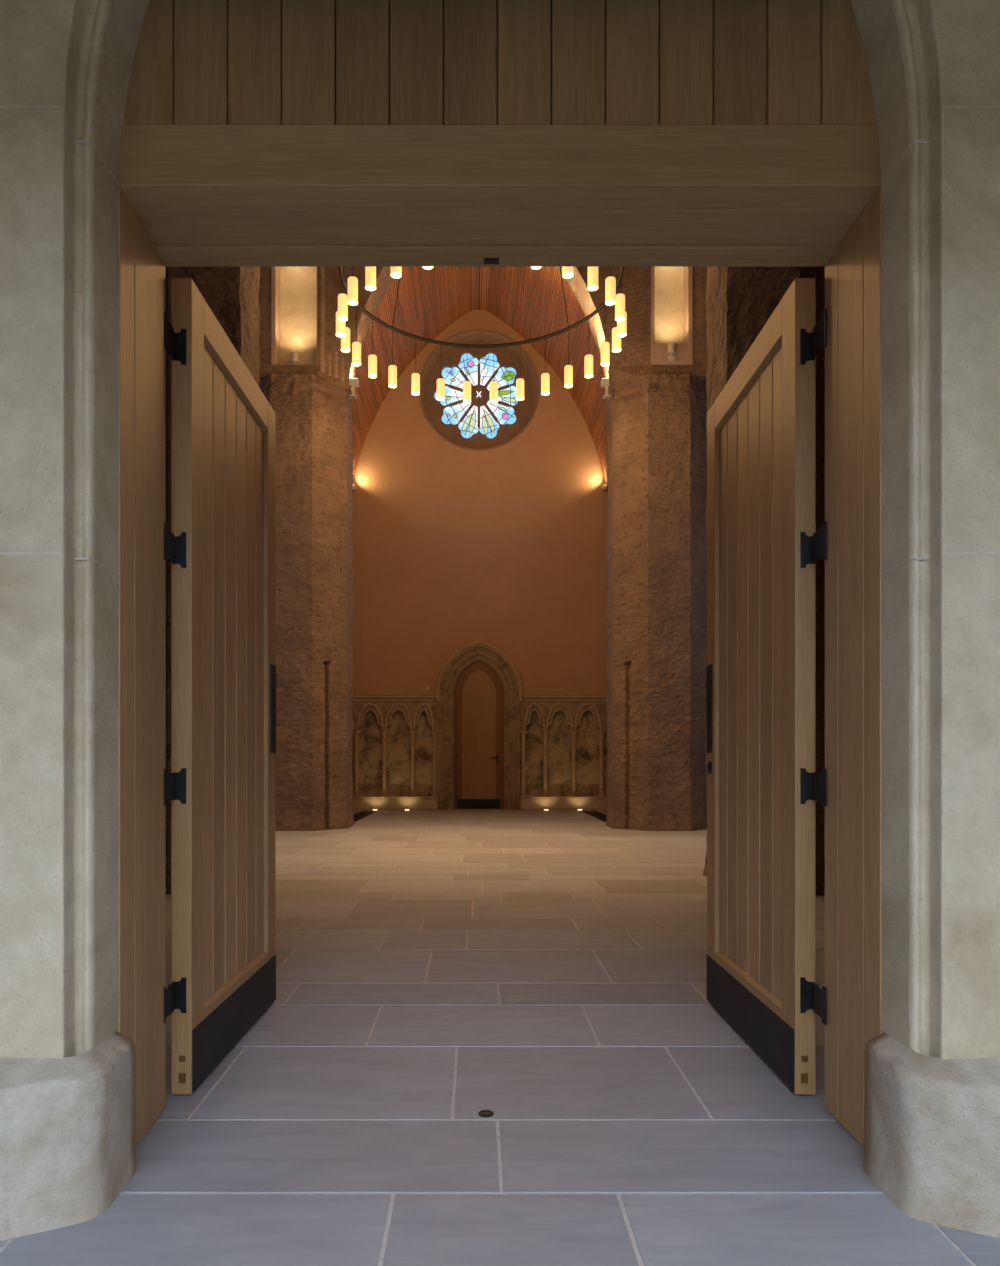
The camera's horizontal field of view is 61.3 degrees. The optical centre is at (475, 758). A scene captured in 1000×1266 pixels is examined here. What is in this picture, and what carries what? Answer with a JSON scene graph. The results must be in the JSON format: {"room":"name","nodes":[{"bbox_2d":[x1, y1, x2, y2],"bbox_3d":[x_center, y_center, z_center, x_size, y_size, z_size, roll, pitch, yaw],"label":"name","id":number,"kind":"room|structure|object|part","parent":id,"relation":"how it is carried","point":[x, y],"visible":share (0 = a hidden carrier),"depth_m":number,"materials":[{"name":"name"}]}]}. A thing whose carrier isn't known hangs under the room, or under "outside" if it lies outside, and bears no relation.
{"room":"church","nodes":[
{"label":"church","id":0,"kind":"room"},
{"bbox_2d":[351,267,607,499],"bbox_3d":[0.065,-7.453,16.635,5.800,4.906,4.270,0,0,0],"label":"vault","id":1,"kind":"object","parent":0,"point":[530,301],"visible":0.41,"depth_m":17.18,"materials":[{"name":"brown wood"}]},
{"bbox_2d":[352,310,607,701],"bbox_3d":[0.065,-4.416,18.795,6.200,11.032,0.450,0,0,0],"label":"wall","id":2,"kind":"structure","parent":0,"point":[504,547],"depth_m":18.57,"materials":[{"name":"paint"}]},
{"bbox_2d":[352,694,435,795],"bbox_3d":[-1.806,-0.301,18.456,1.989,2.227,0.223,0,0,0],"label":"arcade","id":3,"kind":"object","parent":2,"relation":"attached to","point":[393,743],"visible":0.94,"depth_m":18.54,"materials":[{"name":"stone"}]},
{"bbox_3d":[-2.310,-0.900,18.410,0.606,0.651,0.052,0,0,0],"label":"arch mould","id":4,"kind":"part","parent":3,"relation":"part of","materials":[{"name":"stone"}]},
{"bbox_3d":[-1.695,-0.900,18.410,0.616,0.651,0.052,0,0,0],"label":"arch mould","id":5,"kind":"part","parent":3,"relation":"part of","materials":[{"name":"stone"}]},
{"bbox_3d":[-1.144,-0.900,18.410,0.478,0.651,0.052,0,0,0],"label":"arch mould","id":6,"kind":"part","parent":3,"relation":"part of","materials":[{"name":"stone"}]},
{"bbox_2d":[419,330,538,450],"bbox_3d":[0.065,-8.110,18.725,2.660,2.660,0.370,0,0,0],"label":"window","id":7,"kind":"structure","parent":2,"relation":"in","point":[480,424],"depth_m":18.79,"materials":[{"name":"glass"}]},
{"bbox_3d":[-0.552,-8.110,18.873,0.765,0.459,0.006,0,0,0],"label":"glass","id":8,"kind":"part","parent":7,"relation":"part of","materials":[{"name":"blue glass"}]},
{"bbox_3d":[-0.435,-8.473,18.873,0.765,0.459,0.006,36,0,0],"label":"glass","id":9,"kind":"part","parent":7,"relation":"part of","materials":[{"name":"blue glass"}]},
{"bbox_3d":[-0.435,-7.747,18.873,0.765,0.459,0.006,-36,0,0],"label":"glass","id":10,"kind":"part","parent":7,"relation":"part of","materials":[{"name":"blue glass"}]},
{"bbox_3d":[-0.205,-7.504,18.865,0.127,0.495,0.006,18,0,0],"label":"glass","id":11,"kind":"part","parent":7,"relation":"part of","materials":[{"name":"green glass"}]},
{"bbox_3d":[-0.126,-8.697,18.873,0.459,0.765,0.006,-18,0,0],"label":"glass","id":12,"kind":"part","parent":7,"relation":"part of","materials":[{"name":"blue glass"}]},
{"bbox_3d":[-0.126,-7.523,18.873,0.459,0.765,0.006,18,0,0],"label":"glass","id":13,"kind":"part","parent":7,"relation":"part of","materials":[{"name":"blue"}]},
{"bbox_3d":[-0.079,-7.505,18.865,0.134,0.597,0.006,18,0,0],"label":"glass","id":14,"kind":"part","parent":7,"relation":"part of","materials":[{"name":"green glass"}]},
{"bbox_3d":[0.178,-8.620,18.865,0.121,0.418,0.006,18,0,0],"label":"petal glass","id":15,"kind":"part","parent":7,"relation":"part of","materials":[{"name":"grey glass"}]},
{"bbox_3d":[0.202,-7.461,18.865,0.127,0.495,0.006,-18,0,0],"label":"glass","id":16,"kind":"part","parent":7,"relation":"part of","materials":[{"name":"green glass"}]},
{"bbox_3d":[0.256,-7.523,18.873,0.459,0.765,0.006,-18,0,0],"label":"glass","id":17,"kind":"part","parent":7,"relation":"part of","materials":[{"name":"blue"}]},
{"bbox_3d":[0.256,-8.697,18.873,0.459,0.765,0.006,18,0,0],"label":"glass","id":18,"kind":"part","parent":7,"relation":"part of","materials":[{"name":"blue glass"}]},
{"bbox_3d":[0.304,-7.536,18.865,0.134,0.597,0.006,-18,0,0],"label":"glass","id":19,"kind":"part","parent":7,"relation":"part of","materials":[{"name":"green"}]},
{"bbox_3d":[0.565,-7.747,18.873,0.765,0.459,0.006,36,0,0],"label":"glass","id":20,"kind":"part","parent":7,"relation":"part of","materials":[{"name":"grey"}]},
{"bbox_3d":[0.565,-8.473,18.873,0.765,0.459,0.006,-36,0,0],"label":"glass","id":21,"kind":"part","parent":7,"relation":"part of","materials":[{"name":"grey"}]},
{"bbox_3d":[0.682,-8.110,18.873,0.765,0.459,0.006,0,0,0],"label":"glass","id":22,"kind":"part","parent":7,"relation":"part of","materials":[{"name":"grey"}]},
{"bbox_3d":[0.615,-8.180,18.865,0.494,0.110,0.006,0,0,0],"label":"glass","id":23,"kind":"part","parent":7,"relation":"part of","materials":[{"name":"green glass"}]},
{"bbox_3d":[0.724,-8.564,18.865,0.310,0.219,0.006,-36,0,0],"label":"glass","id":24,"kind":"part","parent":7,"relation":"part of","materials":[{"name":"green glass"}]},
{"bbox_3d":[0.765,-8.020,18.865,0.415,0.107,0.006,0,0,0],"label":"glass","id":25,"kind":"part","parent":7,"relation":"part of","materials":[{"name":"grey"}]},
{"bbox_2d":[435,641,522,809],"bbox_3d":[0.065,-0.735,18.453,1.900,3.670,0.235,0,0,0],"label":"door surround","id":26,"kind":"object","parent":2,"relation":"attached to","point":[469,654],"visible":1,"depth_m":18.41,"materials":[{"name":"beige stone"}]},
{"bbox_2d":[454,661,503,808],"bbox_3d":[0.065,-0.526,18.510,1.090,3.252,0.110,0,0,0],"label":"door","id":27,"kind":"structure","parent":26,"relation":"attached to","point":[478,693],"depth_m":18.50,"materials":[{"name":"brown wood"}]},
{"bbox_3d":[0.062,0.973,18.506,0.945,0.195,0.008,0,0,0],"label":"kick plate","id":28,"kind":"part","parent":27,"relation":"part of","materials":[{"name":"black metal"}]},
{"bbox_3d":[0.065,-1.915,18.453,1.900,1.310,0.235,0,0,0],"label":"hood mould","id":29,"kind":"part","parent":26,"relation":"part of","materials":[{"name":"stone"}]},
{"bbox_2d":[520,694,607,795],"bbox_3d":[1.935,-0.301,18.456,1.989,2.227,0.223,0,0,0],"label":"arcade","id":30,"kind":"object","parent":2,"relation":"attached to","point":[563,737],"visible":0.94,"depth_m":18.54,"materials":[{"name":"stone"}]},
{"bbox_3d":[1.274,-0.900,18.410,0.478,0.651,0.052,0,0,0],"label":"arch mould","id":31,"kind":"part","parent":30,"relation":"part of","materials":[{"name":"stone"}]},
{"bbox_3d":[1.825,-0.900,18.410,0.616,0.651,0.052,0,0,0],"label":"arch mould","id":32,"kind":"part","parent":30,"relation":"part of","materials":[{"name":"stone"}]},
{"bbox_3d":[2.440,-0.900,18.410,0.606,0.651,0.052,0,0,0],"label":"arch mould","id":33,"kind":"part","parent":30,"relation":"part of","materials":[{"name":"stone"}]},
{"bbox_2d":[259,267,707,416],"bbox_3d":[0.065,-8.600,13.790,12.000,5.800,1.460,0,0,0],"label":"wall","id":34,"kind":"structure","parent":0,"point":[633,361],"depth_m":13.22,"materials":[{"name":"stone"}]},
{"bbox_2d":[271,267,316,364],"bbox_3d":[-2.812,-7.300,13.200,0.711,2.400,0.400,0,0,0],"label":"niche","id":35,"kind":"object","parent":34,"relation":"attached to","point":[293,289],"visible":0.54,"depth_m":13.38,"materials":[{"name":"paint"}]},
{"bbox_2d":[291,352,297,364],"bbox_3d":[-2.820,-6.203,13.110,0.110,0.200,0.108,0,0,0],"label":"spot lamp","id":36,"kind":"object","parent":35,"relation":"attached to","point":[294,355],"visible":1,"depth_m":13.07,"materials":[{"name":"white metal"}]},
{"bbox_2d":[319,267,323,373],"bbox_3d":[-2.405,-7.750,13.114,0.100,3.500,0.095,0,0,0],"label":"trim","id":37,"kind":"structure","parent":34,"relation":"attached to","point":[321,269],"depth_m":13.07,"materials":[{"name":"wood"}]},
{"bbox_2d":[327,354,330,376],"bbox_3d":[-2.305,-7.750,13.229,0.070,3.500,0.067,0,0,0],"label":"trim","id":38,"kind":"structure","parent":34,"relation":"attached to","point":[329,359],"depth_m":13.20,"materials":[{"name":"wood"}]},
{"bbox_2d":[333,351,337,379],"bbox_3d":[-2.225,-7.650,13.322,0.100,3.300,0.095,0,0,0],"label":"trim","id":39,"kind":"structure","parent":34,"relation":"attached to","point":[335,364],"depth_m":13.28,"materials":[{"name":"wood"}]},
{"bbox_2d":[340,357,343,381],"bbox_3d":[-2.135,-7.550,13.425,0.080,3.100,0.076,0,0,0],"label":"trim","id":40,"kind":"structure","parent":34,"relation":"attached to","point":[342,364],"depth_m":13.39,"materials":[{"name":"wood"}]},
{"bbox_2d":[651,267,692,364],"bbox_3d":[3.030,-7.301,13.180,0.646,2.398,0.360,0,0,0],"label":"niche","id":41,"kind":"object","parent":34,"relation":"attached to","point":[671,287],"visible":0.5,"depth_m":13.34,"materials":[{"name":"paint"}]},
{"bbox_3d":[3.022,-7.465,13.340,0.515,2.070,0.013,0,0,0],"label":"panel","id":42,"kind":"part","parent":41,"relation":"part of","materials":[{"name":"paint"}]},
{"bbox_2d":[668,343,674,360],"bbox_3d":[3.020,-6.275,13.030,0.110,0.250,0.108,0,0,0],"label":"spot lamp","id":43,"kind":"object","parent":41,"relation":"attached to","point":[671,346],"visible":1,"depth_m":13.00,"materials":[{"name":"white metal"}]},
{"bbox_3d":[3.020,-6.185,13.035,0.100,0.070,0.050,0,0,0],"label":"wall plate","id":44,"kind":"part","parent":43,"relation":"part of","materials":[{"name":"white metal"}]},
{"bbox_2d":[0,809,999,1265],"bbox_3d":[0.065,1.105,8.625,16.000,0.010,20.250,0,0,0],"label":"floor","id":45,"kind":"structure","parent":0,"point":[542,971],"depth_m":2.74,"materials":[{"name":"tile"}]},
{"bbox_2d":[166,267,259,894],"bbox_3d":[-2.826,-2.400,7.641,1.634,7.000,1.646,0,0,0],"label":"brick pier","id":46,"kind":"object","parent":45,"relation":"on","point":[231,293],"visible":0.06,"depth_m":7.12,"materials":[{"name":"brown stone"}]},
{"bbox_2d":[259,373,353,830],"bbox_3d":[-2.827,-2.400,13.682,1.628,7.000,1.620,0,0,0],"label":"stone pillar","id":47,"kind":"object","parent":45,"relation":"on","point":[314,607],"visible":0.64,"depth_m":12.92,"materials":[{"name":"brown stone"}]},
{"bbox_2d":[349,378,358,398],"bbox_3d":[-2.015,-6.088,13.860,0.180,0.295,0.100,0,0,0],"label":"lamp","id":48,"kind":"object","parent":47,"relation":"on","point":[353,382],"visible":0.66,"depth_m":13.83,"materials":[{"name":"white metal"}]},
{"bbox_2d":[353,811,374,821],"bbox_3d":[-2.255,1.097,16.300,0.300,0.006,3.100,0,0,0],"label":"floor vent","id":49,"kind":"object","parent":45,"relation":"in","point":[362,814],"visible":0.66,"depth_m":16.64,"materials":[{"name":"brown metal"}]},
{"bbox_2d":[352,796,437,809],"bbox_3d":[-1.817,0.956,18.407,1.965,0.281,0.323,0,0,0],"label":"baseboard","id":50,"kind":"structure","parent":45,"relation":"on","point":[359,802],"depth_m":18.27,"materials":[{"name":"beige stone"}]},
{"bbox_2d":[478,1110,493,1116],"bbox_3d":[0.031,1.097,2.615,0.048,0.005,0.048,0,0,0],"label":"socket","id":51,"kind":"object","parent":45,"relation":"on","point":[483,1113],"visible":1,"depth_m":2.61,"materials":[{"name":"black metal"}]},
{"bbox_2d":[520,796,606,809],"bbox_3d":[1.948,0.956,18.407,1.965,0.281,0.323,0,0,0],"label":"stone bench","id":52,"kind":"object","parent":45,"relation":"on","point":[526,802],"visible":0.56,"depth_m":18.27,"materials":[{"name":"beige stone"}]},
{"bbox_2d":[583,811,606,821],"bbox_3d":[2.385,1.097,16.300,0.300,0.006,3.100,0,0,0],"label":"floor vent","id":53,"kind":"object","parent":45,"relation":"in","point":[596,814],"visible":0.71,"depth_m":16.41,"materials":[{"name":"brown metal"}]},
{"bbox_2d":[606,374,706,830],"bbox_3d":[2.957,-2.400,13.682,1.620,7.000,1.628,0,0,0],"label":"stone pillar","id":54,"kind":"object","parent":45,"relation":"on","point":[656,583],"visible":0.9,"depth_m":12.96,"materials":[{"name":"brown stone"}]},
{"bbox_2d":[601,378,609,398],"bbox_3d":[2.145,-6.088,13.860,0.180,0.295,0.100,0,0,0],"label":"lamp","id":55,"kind":"object","parent":54,"relation":"on","point":[604,381],"visible":0.67,"depth_m":13.83,"materials":[{"name":"white metal"}]},
{"bbox_2d":[703,267,824,894],"bbox_3d":[2.956,-2.400,7.641,1.646,7.000,1.634,0,0,0],"label":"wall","id":56,"kind":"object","parent":45,"relation":"on","point":[740,301],"visible":0.08,"depth_m":7.09,"materials":[{"name":"brown stone"}]},
{"bbox_2d":[0,0,999,1058],"bbox_3d":[0.065,-1.500,2.359,10.000,5.200,0.602,0,0,0],"label":"stone archway","id":57,"kind":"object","parent":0,"point":[66,65],"depth_m":2.06,"materials":[{"name":"stone"}]},
{"bbox_2d":[0,1031,135,1240],"bbox_3d":[-2.868,0.913,1.974,3.949,0.374,0.379,0,0,-3],"label":"door surround base","id":58,"kind":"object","parent":57,"relation":"attached to","point":[68,1124],"depth_m":2.00,"materials":[{"name":"stone"}]},
{"bbox_2d":[164,278,275,1094],"bbox_3d":[-0.949,-0.236,3.219,0.072,2.657,1.203,0,0,1],"label":"door","id":59,"kind":"structure","parent":57,"relation":"in","point":[219,547],"depth_m":3.08,"materials":[{"name":"brown wood"}]},
{"bbox_3d":[-0.974,0.768,2.664,0.005,0.116,0.092,0,0,1],"label":"jamb plate","id":60,"kind":"part","parent":59,"relation":"part of","materials":[{"name":"black metal"}]},
{"bbox_3d":[-0.974,0.088,2.664,0.005,0.116,0.092,0,0,1],"label":"jamb plate","id":61,"kind":"part","parent":59,"relation":"part of","materials":[{"name":"black metal"}]},
{"bbox_3d":[-0.974,-0.679,2.664,0.005,0.116,0.092,0,0,1],"label":"jamb plate","id":62,"kind":"part","parent":59,"relation":"part of","materials":[{"name":"black metal"}]},
{"bbox_3d":[-0.974,-1.340,2.664,0.005,0.116,0.092,0,0,1],"label":"jamb plate","id":63,"kind":"part","parent":59,"relation":"part of","materials":[{"name":"black metal"}]},
{"bbox_3d":[-0.915,0.986,3.284,0.002,0.205,1.067,0,0,1],"label":"kick plate","id":64,"kind":"part","parent":59,"relation":"part of","materials":[{"name":"metal"}]},
{"bbox_3d":[-0.950,0.971,3.279,0.067,0.242,0.823,0,0,1],"label":"rail","id":65,"kind":"part","parent":59,"relation":"part of","materials":[{"name":"brown wood"}]},
{"bbox_3d":[-0.950,-1.504,3.279,0.067,0.122,0.823,0,0,1],"label":"rail","id":66,"kind":"part","parent":59,"relation":"part of","materials":[{"name":"brown wood"}]},
{"bbox_3d":[-0.906,-0.223,3.771,0.004,0.395,0.086,0,0,1],"label":"pull handle","id":67,"kind":"part","parent":59,"relation":"part of","materials":[{"name":"black metal"}]},
{"bbox_3d":[-0.907,-0.223,3.771,0.001,0.367,0.062,0,0,1],"label":"grip plate","id":68,"kind":"part","parent":59,"relation":"part of","materials":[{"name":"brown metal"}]},
{"bbox_2d":[119,0,881,1147],"bbox_3d":[0.065,-1.050,2.462,2.280,4.288,0.366,0,0,0],"label":"door frame","id":69,"kind":"structure","parent":57,"relation":"attached to","point":[255,133],"depth_m":2.30,"materials":[{"name":"brown wood"}]},
{"bbox_2d":[706,278,826,1094],"bbox_3d":[1.068,-0.236,3.218,0.080,2.657,1.203,0,0,0],"label":"door","id":70,"kind":"structure","parent":57,"relation":"in","point":[764,545],"depth_m":3.06,"materials":[{"name":"brown wood"}]},
{"bbox_3d":[1.043,-0.223,3.771,0.004,0.395,0.086,0,0,0],"label":"pull handle","id":71,"kind":"part","parent":70,"relation":"part of","materials":[{"name":"black metal"}]},
{"bbox_3d":[1.044,-0.223,3.771,0.001,0.367,0.062,0,0,0],"label":"grip plate","id":72,"kind":"part","parent":70,"relation":"part of","materials":[{"name":"black metal"}]},
{"bbox_3d":[1.075,0.971,3.278,0.067,0.242,0.823,0,0,0],"label":"rail","id":73,"kind":"part","parent":70,"relation":"part of","materials":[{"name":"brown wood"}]},
{"bbox_3d":[1.075,-1.504,3.278,0.067,0.122,0.823,0,0,0],"label":"rail","id":74,"kind":"part","parent":70,"relation":"part of","materials":[{"name":"brown wood"}]},
{"bbox_3d":[1.040,0.986,3.284,0.003,0.205,1.067,0,0,0],"label":"kick plate","id":75,"kind":"part","parent":70,"relation":"part of","materials":[{"name":"black metal"}]},
{"bbox_3d":[1.085,0.768,2.663,0.005,0.116,0.092,0,0,0],"label":"jamb plate","id":76,"kind":"part","parent":70,"relation":"part of","materials":[{"name":"black metal"}]},
{"bbox_3d":[1.085,0.088,2.663,0.005,0.116,0.092,0,0,0],"label":"jamb plate","id":77,"kind":"part","parent":70,"relation":"part of","materials":[{"name":"black metal"}]},
{"bbox_3d":[1.085,-0.679,2.663,0.005,0.116,0.092,0,0,0],"label":"jamb plate","id":78,"kind":"part","parent":70,"relation":"part of","materials":[{"name":"black metal"}]},
{"bbox_3d":[1.085,-1.340,2.663,0.005,0.116,0.092,0,0,0],"label":"jamb plate","id":79,"kind":"part","parent":70,"relation":"part of","materials":[{"name":"black metal"}]},
{"bbox_2d":[864,1032,999,1237],"bbox_3d":[2.996,0.913,1.975,3.945,0.375,0.379,0,0,3],"label":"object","id":80,"kind":"structure","parent":57,"relation":"attached to","point":[932,1124],"depth_m":2.01,"materials":[{"name":"stone"}]},
{"bbox_3d":[0.065,-11.600,8.595,12.600,0.200,11.810,0,0,0],"label":"ceiling","id":81,"kind":"structure","parent":0,"visible":0},
{"bbox_2d":[336,267,626,402],"bbox_3d":[0.065,-8.379,10.660,3.606,6.243,3.605,0,0,0],"label":"chandelier","id":82,"kind":"object","parent":81,"relation":"hanging from","point":[611,296],"visible":0.69,"depth_m":11.24,"materials":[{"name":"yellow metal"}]},
{"bbox_2d":[336,333,344,336],"bbox_3d":[-1.678,-5.262,10.464,0.109,0.006,0.108,0,0,0],"label":"diffuser","id":83,"kind":"object","parent":82,"relation":"attached to","point":[337,334],"depth_m":10.46,"materials":[{"name":"white glass"}]},
{"bbox_3d":[-1.678,-5.394,10.464,0.120,0.275,0.119,0,0,0],"label":"lamp shade","id":84,"kind":"part","parent":82,"relation":"part of","materials":[{"name":"yellow"}]},
{"bbox_2d":[338,316,346,320],"bbox_3d":[-1.591,-5.262,10.081,0.109,0.006,0.108,0,0,0],"label":"diffuser","id":85,"kind":"object","parent":82,"relation":"attached to","point":[341,318],"depth_m":10.08,"materials":[{"name":"white glass"}]},
{"bbox_3d":[-1.591,-5.394,10.081,0.120,0.275,0.119,0,0,0],"label":"lamp shade","id":86,"kind":"part","parent":82,"relation":"part of","materials":[{"name":"yellow"}]},
{"bbox_3d":[-1.678,-5.394,10.856,0.120,0.275,0.119,0,0,0],"label":"lamp shade","id":87,"kind":"part","parent":82,"relation":"part of","materials":[{"name":"yellow glass"}]},
{"bbox_3d":[-1.420,-5.394,9.727,0.120,0.275,0.119,0,0,0],"label":"lamp shade","id":88,"kind":"part","parent":82,"relation":"part of","materials":[{"name":"yellow glass"}]},
{"bbox_2d":[348,300,357,304],"bbox_3d":[-1.420,-5.262,9.727,0.109,0.006,0.108,0,0,0],"label":"diffuser","id":89,"kind":"object","parent":82,"relation":"attached to","point":[351,302],"depth_m":9.72,"materials":[{"name":"white glass"}]},
{"bbox_3d":[-1.591,-5.394,11.239,0.120,0.275,0.119,0,0,0],"label":"lamp shade","id":90,"kind":"part","parent":82,"relation":"part of","materials":[{"name":"yellow glass"}]},
{"bbox_3d":[-1.175,-5.394,9.420,0.120,0.275,0.119,0,0,0],"label":"lamp shade","id":91,"kind":"part","parent":82,"relation":"part of","materials":[{"name":"yellow glass"}]},
{"bbox_2d":[366,285,375,289],"bbox_3d":[-1.175,-5.262,9.420,0.109,0.006,0.108,0,0,0],"label":"diffuser","id":92,"kind":"object","parent":82,"relation":"attached to","point":[368,287],"depth_m":9.41,"materials":[{"name":"white glass"}]},
{"bbox_3d":[-1.420,-5.394,11.593,0.120,0.275,0.119,0,0,0],"label":"lamp shade","id":93,"kind":"part","parent":82,"relation":"part of","materials":[{"name":"yellow glass"}]},
{"bbox_3d":[-1.175,-5.394,11.900,0.120,0.275,0.119,0,0,0],"label":"lamp shade","id":94,"kind":"part","parent":82,"relation":"part of","materials":[{"name":"yellow glass"}]},
{"bbox_2d":[391,272,400,277],"bbox_3d":[-0.868,-5.262,9.175,0.109,0.006,0.108,0,0,0],"label":"diffuser","id":95,"kind":"object","parent":82,"relation":"attached to","point":[393,274],"depth_m":9.16,"materials":[{"name":"white glass"}]},
{"bbox_3d":[-0.868,-5.394,9.175,0.120,0.275,0.119,0,0,0],"label":"lamp shade","id":96,"kind":"part","parent":82,"relation":"part of","materials":[{"name":"yellow glass"}]},
{"bbox_3d":[-0.868,-5.394,12.145,0.120,0.275,0.119,0,0,0],"label":"lamp shade","id":97,"kind":"part","parent":82,"relation":"part of","materials":[{"name":"yellow glass"}]},
{"bbox_3d":[-0.514,-5.394,12.316,0.120,0.275,0.119,0,0,0],"label":"lamp shade","id":98,"kind":"part","parent":82,"relation":"part of","materials":[{"name":"yellow glass"}]},
{"bbox_3d":[-0.131,-5.394,12.403,0.120,0.275,0.119,0,0,0],"label":"lamp shade","id":99,"kind":"part","parent":82,"relation":"part of","materials":[{"name":"yellow glass"}]},
{"bbox_3d":[0.261,-5.394,12.403,0.120,0.275,0.119,0,0,0],"label":"lamp shade","id":100,"kind":"part","parent":82,"relation":"part of","materials":[{"name":"yellow glass"}]},
{"bbox_3d":[0.644,-5.394,12.316,0.120,0.275,0.119,0,0,0],"label":"lamp shade","id":101,"kind":"part","parent":82,"relation":"part of","materials":[{"name":"yellow glass"}]},
{"bbox_3d":[0.998,-5.394,12.145,0.120,0.275,0.119,0,0,0],"label":"lamp shade","id":102,"kind":"part","parent":82,"relation":"part of","materials":[{"name":"yellow glass"}]},
{"bbox_3d":[0.998,-5.394,9.175,0.120,0.275,0.119,0,0,0],"label":"lamp shade","id":103,"kind":"part","parent":82,"relation":"part of","materials":[{"name":"yellow glass"}]},
{"bbox_2d":[563,272,572,277],"bbox_3d":[0.998,-5.262,9.175,0.109,0.006,0.108,0,0,0],"label":"diffuser","id":104,"kind":"object","parent":82,"relation":"attached to","point":[565,274],"depth_m":9.16,"materials":[{"name":"white glass"}]},
{"bbox_3d":[1.305,-5.394,11.900,0.120,0.275,0.119,0,0,0],"label":"lamp shade","id":105,"kind":"part","parent":82,"relation":"part of","materials":[{"name":"yellow glass"}]},
{"bbox_3d":[1.550,-5.394,11.593,0.120,0.275,0.119,0,0,0],"label":"lamp shade","id":106,"kind":"part","parent":82,"relation":"part of","materials":[{"name":"yellow glass"}]},
{"bbox_3d":[1.305,-5.394,9.420,0.120,0.275,0.119,0,0,0],"label":"lamp shade","id":107,"kind":"part","parent":82,"relation":"part of","materials":[{"name":"yellow glass"}]},
{"bbox_2d":[588,285,597,289],"bbox_3d":[1.305,-5.262,9.420,0.109,0.006,0.108,0,0,0],"label":"diffuser","id":108,"kind":"object","parent":82,"relation":"attached to","point":[590,287],"depth_m":9.41,"materials":[{"name":"white glass"}]},
{"bbox_3d":[1.721,-5.394,11.239,0.120,0.275,0.119,0,0,0],"label":"lamp shade","id":109,"kind":"part","parent":82,"relation":"part of","materials":[{"name":"yellow glass"}]},
{"bbox_3d":[1.550,-5.394,9.727,0.120,0.275,0.119,0,0,0],"label":"lamp shade","id":110,"kind":"part","parent":82,"relation":"part of","materials":[{"name":"yellow glass"}]},
{"bbox_2d":[606,300,614,304],"bbox_3d":[1.550,-5.262,9.727,0.109,0.006,0.108,0,0,0],"label":"diffuser","id":111,"kind":"object","parent":82,"relation":"attached to","point":[608,302],"depth_m":9.72,"materials":[{"name":"white glass"}]},
{"bbox_3d":[1.808,-5.394,10.856,0.120,0.275,0.119,0,0,0],"label":"lamp shade","id":112,"kind":"part","parent":82,"relation":"part of","materials":[{"name":"yellow glass"}]},
{"bbox_3d":[1.721,-5.394,10.081,0.120,0.275,0.119,0,0,0],"label":"lamp shade","id":113,"kind":"part","parent":82,"relation":"part of","materials":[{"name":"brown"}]},
{"bbox_2d":[615,316,624,320],"bbox_3d":[1.721,-5.262,10.081,0.109,0.006,0.108,0,0,0],"label":"diffuser","id":114,"kind":"object","parent":82,"relation":"attached to","point":[618,318],"depth_m":10.08,"materials":[{"name":"white glass"}]},
{"bbox_2d":[617,333,625,336],"bbox_3d":[1.808,-5.262,10.464,0.109,0.006,0.108,0,0,0],"label":"diffuser","id":115,"kind":"object","parent":82,"relation":"attached to","point":[618,334],"depth_m":10.46,"materials":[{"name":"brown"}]},
{"bbox_3d":[1.808,-5.394,10.464,0.120,0.275,0.119,0,0,0],"label":"lamp shade","id":116,"kind":"part","parent":82,"relation":"part of","materials":[{"name":"yellow"}]}
]}

